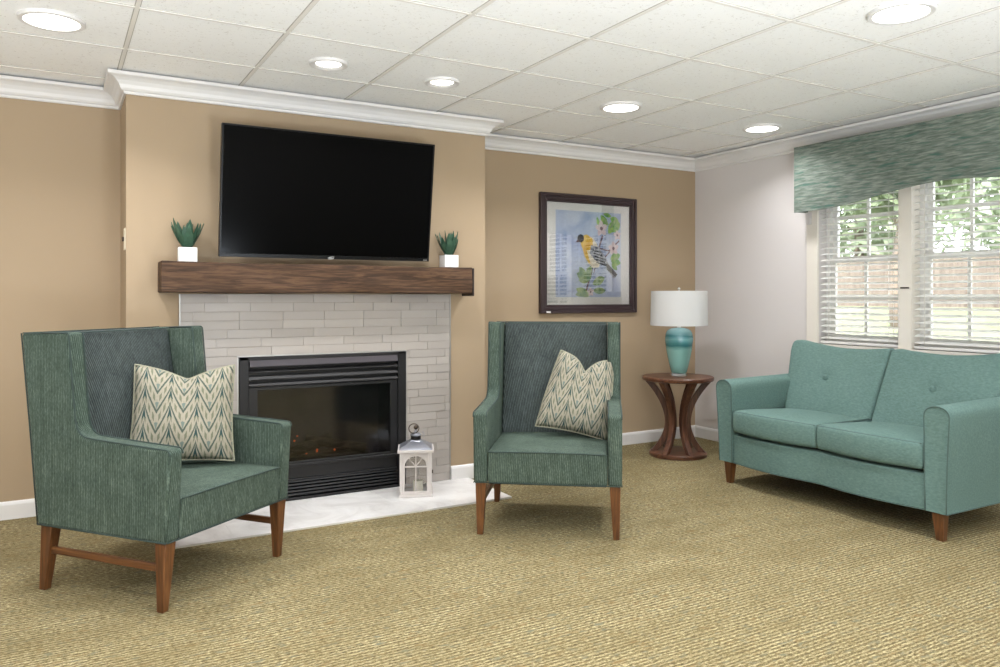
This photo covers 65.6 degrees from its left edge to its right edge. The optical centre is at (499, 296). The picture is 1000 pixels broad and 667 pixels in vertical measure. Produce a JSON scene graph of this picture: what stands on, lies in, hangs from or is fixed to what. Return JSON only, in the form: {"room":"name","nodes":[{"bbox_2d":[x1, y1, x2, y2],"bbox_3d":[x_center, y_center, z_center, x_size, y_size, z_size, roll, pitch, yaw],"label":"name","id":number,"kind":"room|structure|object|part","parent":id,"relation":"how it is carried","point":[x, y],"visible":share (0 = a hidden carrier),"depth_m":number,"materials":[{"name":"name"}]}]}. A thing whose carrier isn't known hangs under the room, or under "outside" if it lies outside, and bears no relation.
{"room":"care facility","nodes":[
{"label":"care facility","id":0,"kind":"room"},
{"bbox_2d":[177,247,196,261],"bbox_3d":[-1.680,-0.225,4.171,0.093,0.076,0.095,0,0,-26],"label":"pot","id":1,"kind":"object","parent":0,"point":[186,254],"depth_m":4.13,"materials":[{"name":"white ceramic"}]},
{"bbox_2d":[120,94,484,465],"bbox_3d":[-1.138,0.010,4.814,2.162,2.378,0.404,0,0,-30],"label":"wall","id":2,"kind":"structure","parent":0,"point":[170,149],"depth_m":4.33,"materials":[{"name":"beige paint"}]},
{"bbox_2d":[122,228,125,249],"bbox_3d":[-2.012,-0.307,4.149,0.016,0.116,0.072,0,0,-30],"label":"light switch","id":3,"kind":"object","parent":2,"relation":"attached to","point":[124,229],"visible":1,"depth_m":4.12,"materials":[{"name":"white plastic"}]},
{"bbox_2d":[179,294,450,483],"bbox_3d":[-1.034,0.587,4.631,1.640,1.201,0.017,0,0,-30],"label":"fireplace surround","id":4,"kind":"object","parent":2,"relation":"attached to","point":[234,326],"visible":0.7,"depth_m":4.71,"materials":[{"name":"tile"}]},
{"bbox_2d":[158,260,473,295],"bbox_3d":[-1.004,-0.095,4.572,1.848,0.186,0.159,0,0,-30],"label":"mantel shelf","id":5,"kind":"object","parent":2,"relation":"attached to","point":[173,276],"visible":1,"depth_m":4.43,"materials":[{"name":"brown wood"}]},
{"bbox_2d":[171,218,203,261],"bbox_3d":[-1.690,-0.303,4.175,0.164,0.233,0.144,0,0,6],"label":"potted succulent","id":6,"kind":"object","parent":5,"relation":"on","point":[185,236],"visible":1,"depth_m":4.14,"materials":[{"name":"green plant"}]},
{"bbox_2d":[435,231,458,266],"bbox_3d":[-0.319,-0.304,4.954,0.146,0.236,0.158,0,0,-45],"label":"potted succulent","id":7,"kind":"object","parent":5,"relation":"on","point":[449,245],"visible":1,"depth_m":4.92,"materials":[{"name":"green plant"}]},
{"bbox_2d":[238,351,405,500],"bbox_3d":[-1.124,0.766,4.788,1.012,0.842,0.405,0,0,-30],"label":"gas fireplace","id":8,"kind":"object","parent":2,"relation":"in","point":[346,412],"visible":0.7,"depth_m":4.81,"materials":[{"name":"black metal"}]},
{"bbox_3d":[-1.038,0.756,4.636,0.904,0.475,0.024,0,0,-30],"label":"door frame","id":9,"kind":"part","parent":8,"relation":"part of","materials":[{"name":"black metal"}]},
{"bbox_2d":[250,355,397,367],"bbox_3d":[-1.028,0.382,4.619,0.896,0.041,0.016,0,0,-30],"label":"hood","id":10,"kind":"object","parent":8,"relation":"attached to","point":[292,360],"depth_m":4.60,"materials":[{"name":"black metal"}]},
{"bbox_3d":[-1.034,1.024,4.630,0.904,0.094,0.030,0,0,-30],"label":"rail","id":11,"kind":"part","parent":8,"relation":"part of","materials":[{"name":"black metal"}]},
{"bbox_2d":[218,122,434,261],"bbox_3d":[-0.984,-0.571,4.507,1.235,0.714,0.210,0,0,-29],"label":"television","id":12,"kind":"object","parent":2,"relation":"attached to","point":[284,193],"visible":1,"depth_m":4.43,"materials":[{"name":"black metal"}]},
{"bbox_2d":[0,69,999,171],"bbox_3d":[0.356,-1.118,1.556,7.367,0.098,7.545,0,0,-30],"label":"trim","id":13,"kind":"structure","parent":2,"relation":"attached to","point":[118,83],"depth_m":4.71,"materials":[{"name":"white paint"}]},
{"bbox_2d":[0,97,694,501],"bbox_3d":[-1.558,0.015,4.894,7.667,2.567,0.150,0,0,-30],"label":"wall","id":14,"kind":"structure","parent":0,"point":[60,163],"depth_m":4.40,"materials":[{"name":"beige paint"}]},
{"bbox_2d":[0,498,37,520],"bbox_3d":[-1.460,1.151,0.514,3.180,0.096,7.545,0,0,-30],"label":"baseboard","id":15,"kind":"structure","parent":14,"relation":"attached to","point":[25,508],"depth_m":4.19,"materials":[{"name":"white paint"}]},
{"bbox_2d":[539,192,636,313],"bbox_3d":[0.704,-0.331,6.083,0.930,0.919,0.038,0,0,-30],"label":"framed picture","id":16,"kind":"object","parent":14,"relation":"attached to","point":[588,244],"visible":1,"depth_m":6.07,"materials":[{"name":"multicoloured paper"}]},
{"bbox_2d":[556,210,620,296],"bbox_3d":[0.700,-0.330,6.090,0.630,0.671,0.005,0,0,-30],"label":"art print","id":17,"kind":"object","parent":16,"relation":"attached to","point":[588,242],"depth_m":6.09,"materials":[{"name":"multicoloured paper"}]},
{"bbox_2d":[439,255,458,266],"bbox_3d":[-0.325,-0.225,4.948,0.093,0.076,0.095,0,0,-27],"label":"pot","id":18,"kind":"object","parent":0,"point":[444,260],"depth_m":4.91,"materials":[{"name":"white ceramic"}]},
{"bbox_2d":[0,437,999,666],"bbox_3d":[0.356,1.244,1.556,7.367,0.110,7.545,0,0,-30],"label":"floor","id":19,"kind":"structure","parent":0,"point":[759,569],"depth_m":3.23,"materials":[{"name":"carpet"}]},
{"bbox_2d":[21,326,291,612],"bbox_3d":[-1.479,0.670,3.397,0.827,1.057,0.738,0,0,22],"label":"chair","id":20,"kind":"object","parent":19,"relation":"on","point":[90,476],"visible":0.91,"depth_m":3.15,"materials":[{"name":"green fabric"}]},
{"bbox_3d":[-1.845,1.065,3.186,0.072,0.268,0.050,0,0,22],"label":"leg","id":21,"kind":"part","parent":20,"relation":"part of","materials":[{"name":"brown wood"}]},
{"bbox_3d":[-1.592,0.538,3.084,0.796,0.786,0.070,0,0,22],"label":"panel","id":22,"kind":"part","parent":20,"relation":"part of","materials":[{"name":"green fabric"}]},
{"bbox_3d":[-1.734,0.496,3.500,0.278,0.686,0.594,0,0,22],"label":"backrest","id":23,"kind":"part","parent":20,"relation":"part of","materials":[{"name":"fabric"}]},
{"bbox_3d":[-1.274,1.065,2.955,0.054,0.268,0.054,0,0,22],"label":"leg","id":24,"kind":"part","parent":20,"relation":"part of","materials":[{"name":"brown wood"}]},
{"bbox_2d":[130,364,234,460],"bbox_3d":[-1.432,0.527,3.499,0.453,0.450,0.188,0,0,-20],"label":"throw pillow","id":25,"kind":"object","parent":20,"relation":"on","point":[194,414],"visible":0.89,"depth_m":3.46,"materials":[{"name":"beige fabric"}]},
{"bbox_3d":[-1.343,0.538,3.702,0.796,0.786,0.070,0,0,22],"label":"panel","id":26,"kind":"part","parent":20,"relation":"part of","materials":[{"name":"green fabric"}]},
{"bbox_3d":[-1.377,0.843,3.356,0.585,0.176,0.594,0,0,22],"label":"seat","id":27,"kind":"part","parent":20,"relation":"part of","materials":[{"name":"green fabric"}]},
{"bbox_3d":[-1.024,1.065,3.573,0.054,0.268,0.054,0,0,22],"label":"leg","id":28,"kind":"part","parent":20,"relation":"part of","materials":[{"name":"brown wood"}]},
{"bbox_2d":[397,423,433,497],"bbox_3d":[-0.508,0.978,4.691,0.214,0.421,0.214,0,0,-6],"label":"candle lantern","id":29,"kind":"object","parent":19,"relation":"on","point":[415,446],"visible":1,"depth_m":4.61,"materials":[{"name":"white wood"}]},
{"bbox_3d":[-0.584,1.049,4.598,0.020,0.246,0.020,0,0,-6],"label":"corner post","id":30,"kind":"part","parent":29,"relation":"part of","materials":[{"name":"white wood"}]},
{"bbox_3d":[-0.520,0.796,4.684,0.066,0.058,0.038,0,0,-6],"label":"ring handle","id":31,"kind":"part","parent":29,"relation":"part of","materials":[{"name":"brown metal"}]},
{"bbox_3d":[-0.499,1.049,4.602,0.150,0.246,0.009,0,0,-6],"label":"frame","id":32,"kind":"part","parent":29,"relation":"part of","materials":[{"name":"white wood"}]},
{"bbox_3d":[-0.508,0.918,4.691,0.214,0.016,0.214,0,0,-6],"label":"cornice","id":33,"kind":"part","parent":29,"relation":"part of","materials":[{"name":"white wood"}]},
{"bbox_2d":[411,436,420,439],"bbox_3d":[-0.508,0.850,4.691,0.060,0.024,0.060,0,0,-6],"label":"vent","id":34,"kind":"object","parent":29,"relation":"attached to","point":[412,437],"depth_m":4.67,"materials":[{"name":"black metal"}]},
{"bbox_3d":[-0.518,1.049,4.780,0.150,0.246,0.009,0,0,-6],"label":"frame","id":35,"kind":"part","parent":29,"relation":"part of","materials":[{"name":"white wood"}]},
{"bbox_2d":[413,479,422,490],"bbox_3d":[-0.496,1.136,4.693,0.060,0.072,0.060,0,0,-30],"label":"pillar candle","id":36,"kind":"object","parent":29,"relation":"in","point":[419,482],"visible":0.81,"depth_m":4.67,"materials":[{"name":"white wax"}]},
{"bbox_3d":[-0.415,1.049,4.615,0.020,0.246,0.020,0,0,-6],"label":"corner post","id":37,"kind":"part","parent":29,"relation":"part of","materials":[{"name":"white wood"}]},
{"bbox_2d":[473,321,622,539],"bbox_3d":[0.284,0.670,4.221,0.738,1.057,0.827,0,0,8],"label":"chair","id":38,"kind":"object","parent":19,"relation":"on","point":[509,448],"visible":0.87,"depth_m":4.24,"materials":[{"name":"green fabric"}]},
{"bbox_3d":[-0.094,1.065,3.914,0.054,0.268,0.054,0,0,8],"label":"leg","id":39,"kind":"part","parent":38,"relation":"part of","materials":[{"name":"brown wood"}]},
{"bbox_3d":[-0.047,0.538,4.254,0.070,0.786,0.796,0,0,8],"label":"panel","id":40,"kind":"part","parent":38,"relation":"part of","materials":[{"name":"green fabric"}]},
{"bbox_3d":[-0.010,1.065,4.525,0.050,0.268,0.072,0,0,8],"label":"leg","id":41,"kind":"part","parent":38,"relation":"part of","materials":[{"name":"brown wood"}]},
{"bbox_3d":[0.270,0.843,4.112,0.594,0.176,0.585,0,0,8],"label":"seat","id":42,"kind":"part","parent":38,"relation":"part of","materials":[{"name":"green fabric"}]},
{"bbox_3d":[0.322,0.496,4.493,0.594,0.686,0.278,0,0,8],"label":"backrest","id":43,"kind":"part","parent":38,"relation":"part of","materials":[{"name":"fabric"}]},
{"bbox_2d":[535,350,613,441],"bbox_3d":[0.408,0.540,4.251,0.433,0.488,0.195,0,0,5],"label":"throw pillow","id":44,"kind":"object","parent":38,"relation":"on","point":[575,399],"visible":0.93,"depth_m":4.20,"materials":[{"name":"beige fabric"}]},
{"bbox_3d":[0.613,0.538,4.164,0.070,0.786,0.796,0,0,8],"label":"panel","id":45,"kind":"part","parent":38,"relation":"part of","materials":[{"name":"green fabric"}]},
{"bbox_3d":[0.566,1.065,3.824,0.054,0.268,0.054,0,0,8],"label":"leg","id":46,"kind":"part","parent":38,"relation":"part of","materials":[{"name":"brown wood"}]},
{"bbox_2d":[642,373,713,460],"bbox_3d":[1.344,0.900,5.867,0.532,0.598,0.532,0,0,-30],"label":"side table","id":47,"kind":"object","parent":19,"relation":"on","point":[687,452],"visible":1,"depth_m":5.78,"materials":[{"name":"brown wood"}]},
{"bbox_3d":[1.199,0.900,5.900,0.200,0.538,0.040,0,0,13],"label":"leg","id":48,"kind":"part","parent":47,"relation":"part of","materials":[{"name":"brown wood"}]},
{"bbox_3d":[1.243,0.900,5.758,0.200,0.538,0.095,0,0,-30],"label":"leg","id":49,"kind":"part","parent":47,"relation":"part of","materials":[{"name":"brown wood"}]},
{"bbox_3d":[1.300,0.900,6.009,0.040,0.538,0.200,0,0,-17],"label":"leg","id":50,"kind":"part","parent":47,"relation":"part of","materials":[{"name":"brown wood"}]},
{"bbox_2d":[650,287,707,376],"bbox_3d":[1.355,0.266,5.873,0.428,0.670,0.428,0,0,-30],"label":"table lamp","id":51,"kind":"object","parent":47,"relation":"on","point":[678,308],"visible":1,"depth_m":5.74,"materials":[{"name":"white fabric"}]},
{"bbox_3d":[1.355,0.088,5.873,0.428,0.260,0.428,0,0,-30],"label":"lamp shade","id":52,"kind":"part","parent":51,"relation":"part of","materials":[{"name":"white fabric"}]},
{"bbox_3d":[1.445,0.900,5.976,0.040,0.538,0.200,0,0,43],"label":"leg","id":53,"kind":"part","parent":47,"relation":"part of","materials":[{"name":"brown wood"}]},
{"bbox_3d":[1.388,0.900,5.724,0.081,0.538,0.202,0,0,-30],"label":"leg","id":54,"kind":"part","parent":47,"relation":"part of","materials":[{"name":"brown wood"}]},
{"bbox_3d":[1.489,0.900,5.833,0.200,0.538,0.040,0,0,13],"label":"leg","id":55,"kind":"part","parent":47,"relation":"part of","materials":[{"name":"brown wood"}]},
{"bbox_2d":[716,340,999,541],"bbox_3d":[2.114,0.749,4.573,0.860,0.900,1.518,0,0,-30],"label":"loveseat","id":56,"kind":"object","parent":19,"relation":"on","point":[908,428],"visible":1,"depth_m":4.38,"materials":[{"name":"teal fabric"}]},
{"bbox_3d":[1.484,1.129,4.999,0.054,0.141,0.058,0,0,-30],"label":"leg","id":57,"kind":"part","parent":56,"relation":"part of","materials":[{"name":"brown wood"}]},
{"bbox_3d":[1.731,0.792,5.152,0.682,0.534,0.129,0,0,-30],"label":"armrest","id":58,"kind":"part","parent":56,"relation":"part of","materials":[{"name":"teal fabric"}]},
{"bbox_2d":[733,408,866,447],"bbox_3d":[1.863,0.787,4.790,0.641,0.155,0.619,0,0,-30],"label":"seat cushion","id":59,"kind":"object","parent":56,"relation":"on","point":[778,427],"depth_m":4.64,"materials":[{"name":"teal fabric"}]},
{"bbox_2d":[785,340,894,421],"bbox_3d":[2.132,0.539,5.001,0.298,0.480,0.718,0,0,-30],"label":"cushion","id":60,"kind":"object","parent":56,"relation":"on","point":[847,382],"depth_m":4.91,"materials":[{"name":"teal fabric"}]},
{"bbox_2d":[817,421,923,468],"bbox_3d":[2.174,0.787,4.248,0.641,0.155,0.619,0,0,-30],"label":"seat cushion","id":61,"kind":"object","parent":56,"relation":"on","point":[881,444],"depth_m":4.10,"materials":[{"name":"teal fabric"}]},
{"bbox_2d":[871,349,999,426],"bbox_3d":[2.492,0.539,4.373,0.298,0.480,0.718,0,0,-30],"label":"cushion","id":62,"kind":"object","parent":56,"relation":"on","point":[909,382],"depth_m":4.42,"materials":[{"name":"teal fabric"}]},
{"bbox_3d":[2.163,1.129,3.814,0.054,0.141,0.058,0,0,-30],"label":"leg","id":63,"kind":"part","parent":56,"relation":"part of","materials":[{"name":"brown wood"}]},
{"bbox_3d":[2.420,0.792,3.950,0.682,0.534,0.129,0,0,-30],"label":"armrest","id":64,"kind":"part","parent":56,"relation":"part of","materials":[{"name":"teal fabric"}]},
{"bbox_2d":[0,0,999,157],"bbox_3d":[0.356,-1.224,1.556,7.667,0.088,7.845,0,0,-30],"label":"ceiling","id":65,"kind":"structure","parent":0,"point":[687,28],"depth_m":3.80,"materials":[{"name":"tile"}]},
{"bbox_2d":[17,8,85,32],"bbox_3d":[-1.906,-1.172,3.303,0.256,0.016,0.256,0,0,-30],"label":"recessed light","id":66,"kind":"object","parent":65,"relation":"in","point":[39,18],"visible":1,"depth_m":3.28,"materials":[{"name":"white paint"}]},
{"bbox_2d":[309,57,347,70],"bbox_3d":[-0.866,-1.172,3.919,0.192,0.016,0.192,0,0,-30],"label":"recessed light","id":67,"kind":"object","parent":65,"relation":"in","point":[320,63],"visible":1,"depth_m":3.91,"materials":[{"name":"white paint"}]},
{"bbox_2d":[424,76,459,88],"bbox_3d":[-0.318,-1.172,4.256,0.192,0.016,0.192,0,0,-30],"label":"recessed light","id":68,"kind":"object","parent":65,"relation":"in","point":[440,82],"visible":1,"depth_m":4.25,"materials":[{"name":"white paint"}]},
{"bbox_2d":[0,0,999,155],"bbox_3d":[0.356,-1.177,1.556,7.367,0.006,7.545,0,0,-30],"label":"grid","id":69,"kind":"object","parent":65,"relation":"attached to","point":[137,7],"depth_m":3.86,"materials":[{"name":"white metal"}]},
{"bbox_2d":[600,101,641,112],"bbox_3d":[0.749,-1.172,4.809,0.256,0.016,0.256,0,0,-30],"label":"recessed light","id":70,"kind":"object","parent":65,"relation":"in","point":[616,106],"visible":1,"depth_m":4.79,"materials":[{"name":"white paint"}]},
{"bbox_2d":[743,123,781,132],"bbox_3d":[1.827,-1.172,5.413,0.256,0.016,0.256,0,0,-30],"label":"recessed light","id":71,"kind":"object","parent":65,"relation":"in","point":[764,127],"visible":1,"depth_m":5.39,"materials":[{"name":"white paint"}]},
{"bbox_2d":[867,0,935,24],"bbox_3d":[1.658,-1.172,3.209,0.256,0.016,0.256,0,0,-30],"label":"recessed light","id":72,"kind":"object","parent":65,"relation":"in","point":[905,11],"visible":1,"depth_m":3.19,"materials":[{"name":"white paint"}]},
{"bbox_2d":[695,153,981,429],"bbox_3d":[3.617,0.015,3.426,0.150,2.567,7.545,0,0,-30],"label":"wall","id":73,"kind":"structure","parent":0,"point":[750,240],"depth_m":6.14,"materials":[{"name":"grey paint"}]},
{"bbox_2d":[451,425,718,479],"bbox_3d":[2.453,1.151,2.759,2.533,0.096,7.545,0,0,-30],"label":"baseboard","id":74,"kind":"structure","parent":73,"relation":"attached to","point":[465,470],"depth_m":6.36,"materials":[{"name":"white paint"}]},
{"bbox_2d":[826,198,897,344],"bbox_3d":[2.546,-0.281,5.374,0.070,1.240,0.610,0,0,-30],"label":"window","id":75,"kind":"structure","parent":73,"relation":"in","point":[836,214],"depth_m":5.50,"materials":[{"name":"white plastic"}]},
{"bbox_2d":[821,191,897,347],"bbox_3d":[2.474,-0.281,5.333,0.056,1.233,0.598,0,0,-30],"label":"window blind","id":76,"kind":"object","parent":75,"relation":"attached to","point":[893,295],"visible":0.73,"depth_m":5.31,"materials":[{"name":"white plastic"}]},
{"bbox_3d":[2.360,-0.269,5.531,0.051,1.175,0.004,0,0,-30],"label":"ladder cord","id":77,"kind":"part","parent":76,"relation":"part of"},
{"bbox_3d":[2.474,0.326,5.333,0.048,0.018,0.598,0,0,-30],"label":"rail","id":78,"kind":"part","parent":76,"relation":"part of","materials":[{"name":"white"}]},
{"bbox_3d":[2.587,-0.269,5.134,0.051,1.175,0.004,0,0,-30],"label":"ladder cord","id":79,"kind":"part","parent":76,"relation":"part of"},
{"bbox_3d":[2.555,-0.556,5.380,0.024,0.630,0.550,0,0,-30],"label":"sash","id":80,"kind":"part","parent":75,"relation":"part of","materials":[{"name":"white plastic"}]},
{"bbox_3d":[2.532,0.014,5.367,0.024,0.590,0.550,0,0,-30],"label":"sash","id":81,"kind":"part","parent":75,"relation":"part of","materials":[{"name":"white plastic"}]},
{"bbox_2d":[794,106,999,224],"bbox_3d":[2.727,-0.796,4.676,0.148,0.551,2.197,0,0,-30],"label":"window valance","id":82,"kind":"object","parent":73,"relation":"attached to","point":[847,170],"visible":1,"depth_m":4.92,"materials":[{"name":"fabric"}]},
{"bbox_2d":[806,210,991,354],"bbox_3d":[2.813,-0.278,4.721,0.135,1.434,2.238,0,0,-30],"label":"trim","id":83,"kind":"structure","parent":73,"relation":"attached to","point":[812,231],"depth_m":5.59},
{"bbox_2d":[898,185,919,348],"bbox_3d":[2.850,-0.281,4.742,0.150,1.240,0.790,0,0,-30],"label":"trim","id":84,"kind":"structure","parent":73,"relation":"attached to","point":[906,197],"depth_m":5.00,"materials":[{"name":"white wood"}]},
{"bbox_2d":[920,178,999,349],"bbox_3d":[2.894,-0.281,4.767,0.070,1.240,0.610,0,0,-30],"label":"window","id":85,"kind":"structure","parent":73,"relation":"in","point":[972,186],"depth_m":4.91,"materials":[{"name":"white plastic"}]},
{"bbox_2d":[914,179,999,353],"bbox_3d":[2.822,-0.281,4.726,0.056,1.233,0.598,0,0,-30],"label":"window blind","id":86,"kind":"object","parent":85,"relation":"attached to","point":[924,255],"visible":0.86,"depth_m":4.75,"materials":[{"name":"white plastic"}]},
{"bbox_3d":[2.708,-0.269,4.924,0.051,1.175,0.004,0,0,-30],"label":"ladder cord","id":87,"kind":"part","parent":86,"relation":"part of","materials":[{"name":"white fabric"}]},
{"bbox_3d":[2.822,0.326,4.726,0.048,0.018,0.598,0,0,-30],"label":"rail","id":88,"kind":"part","parent":86,"relation":"part of","materials":[{"name":"white"}]},
{"bbox_3d":[2.903,-0.556,4.772,0.024,0.630,0.550,0,0,-30],"label":"sash","id":89,"kind":"part","parent":85,"relation":"part of","materials":[{"name":"white plastic"}]},
{"bbox_3d":[2.881,0.014,4.759,0.024,0.590,0.550,0,0,-30],"label":"sash","id":90,"kind":"part","parent":85,"relation":"part of","materials":[{"name":"white plastic"}]},
{"label":"outside","id":91,"kind":"structure","parent":0,"visible":0},
{"bbox_2d":[837,306,999,340],"bbox_3d":[17.922,1.099,18.927,40.073,2.200,65.000,0,0,-30],"label":"lawn","id":92,"kind":"structure","parent":91,"point":[937,312],"depth_m":13.07,"materials":[{"name":"green plant"}]},
{"bbox_2d":[840,207,941,256],"bbox_3d":[10.564,-4.006,22.829,5.010,8.527,4.918,0,0,-30],"label":"tree","id":93,"kind":"object","parent":92,"relation":"on","point":[858,224],"visible":0.1,"depth_m":22.18,"materials":[{"name":"green plant"}]},
{"bbox_2d":[840,188,965,256],"bbox_3d":[14.023,-4.797,27.809,5.461,10.097,5.488,0,0,-30],"label":"tree","id":94,"kind":"object","parent":92,"relation":"on","point":[938,237],"visible":0.03,"depth_m":27.00,"materials":[{"name":"green plant"}]},
{"bbox_2d":[840,178,981,326],"bbox_3d":[6.466,-1.861,12.498,3.135,4.955,3.115,0,0,-30],"label":"tree","id":95,"kind":"object","parent":92,"relation":"on","point":[965,180],"visible":0.06,"depth_m":12.38,"materials":[{"name":"green plant"}]},
{"bbox_2d":[837,249,999,307],"bbox_3d":[11.295,-0.406,16.565,0.080,1.310,25.498,0,0,-30],"label":"fence","id":96,"kind":"object","parent":92,"relation":"on","point":[974,263],"visible":0.16,"depth_m":18.12,"materials":[{"name":"brown wood"}]},
{"bbox_2d":[937,177,999,250],"bbox_3d":[13.069,-3.753,18.684,4.958,8.022,4.990,0,0,-30],"label":"tree","id":97,"kind":"object","parent":92,"relation":"on","point":[992,183],"visible":0.13,"depth_m":18.80,"materials":[{"name":"green plant"}]},
{"bbox_2d":[966,180,999,243],"bbox_3d":[16.681,-4.764,23.138,5.350,10.034,5.330,0,0,0],"label":"tree","id":98,"kind":"object","parent":92,"relation":"on","point":[978,180],"visible":0.02,"depth_m":24.10,"materials":[{"name":"green plant"}]}
]}

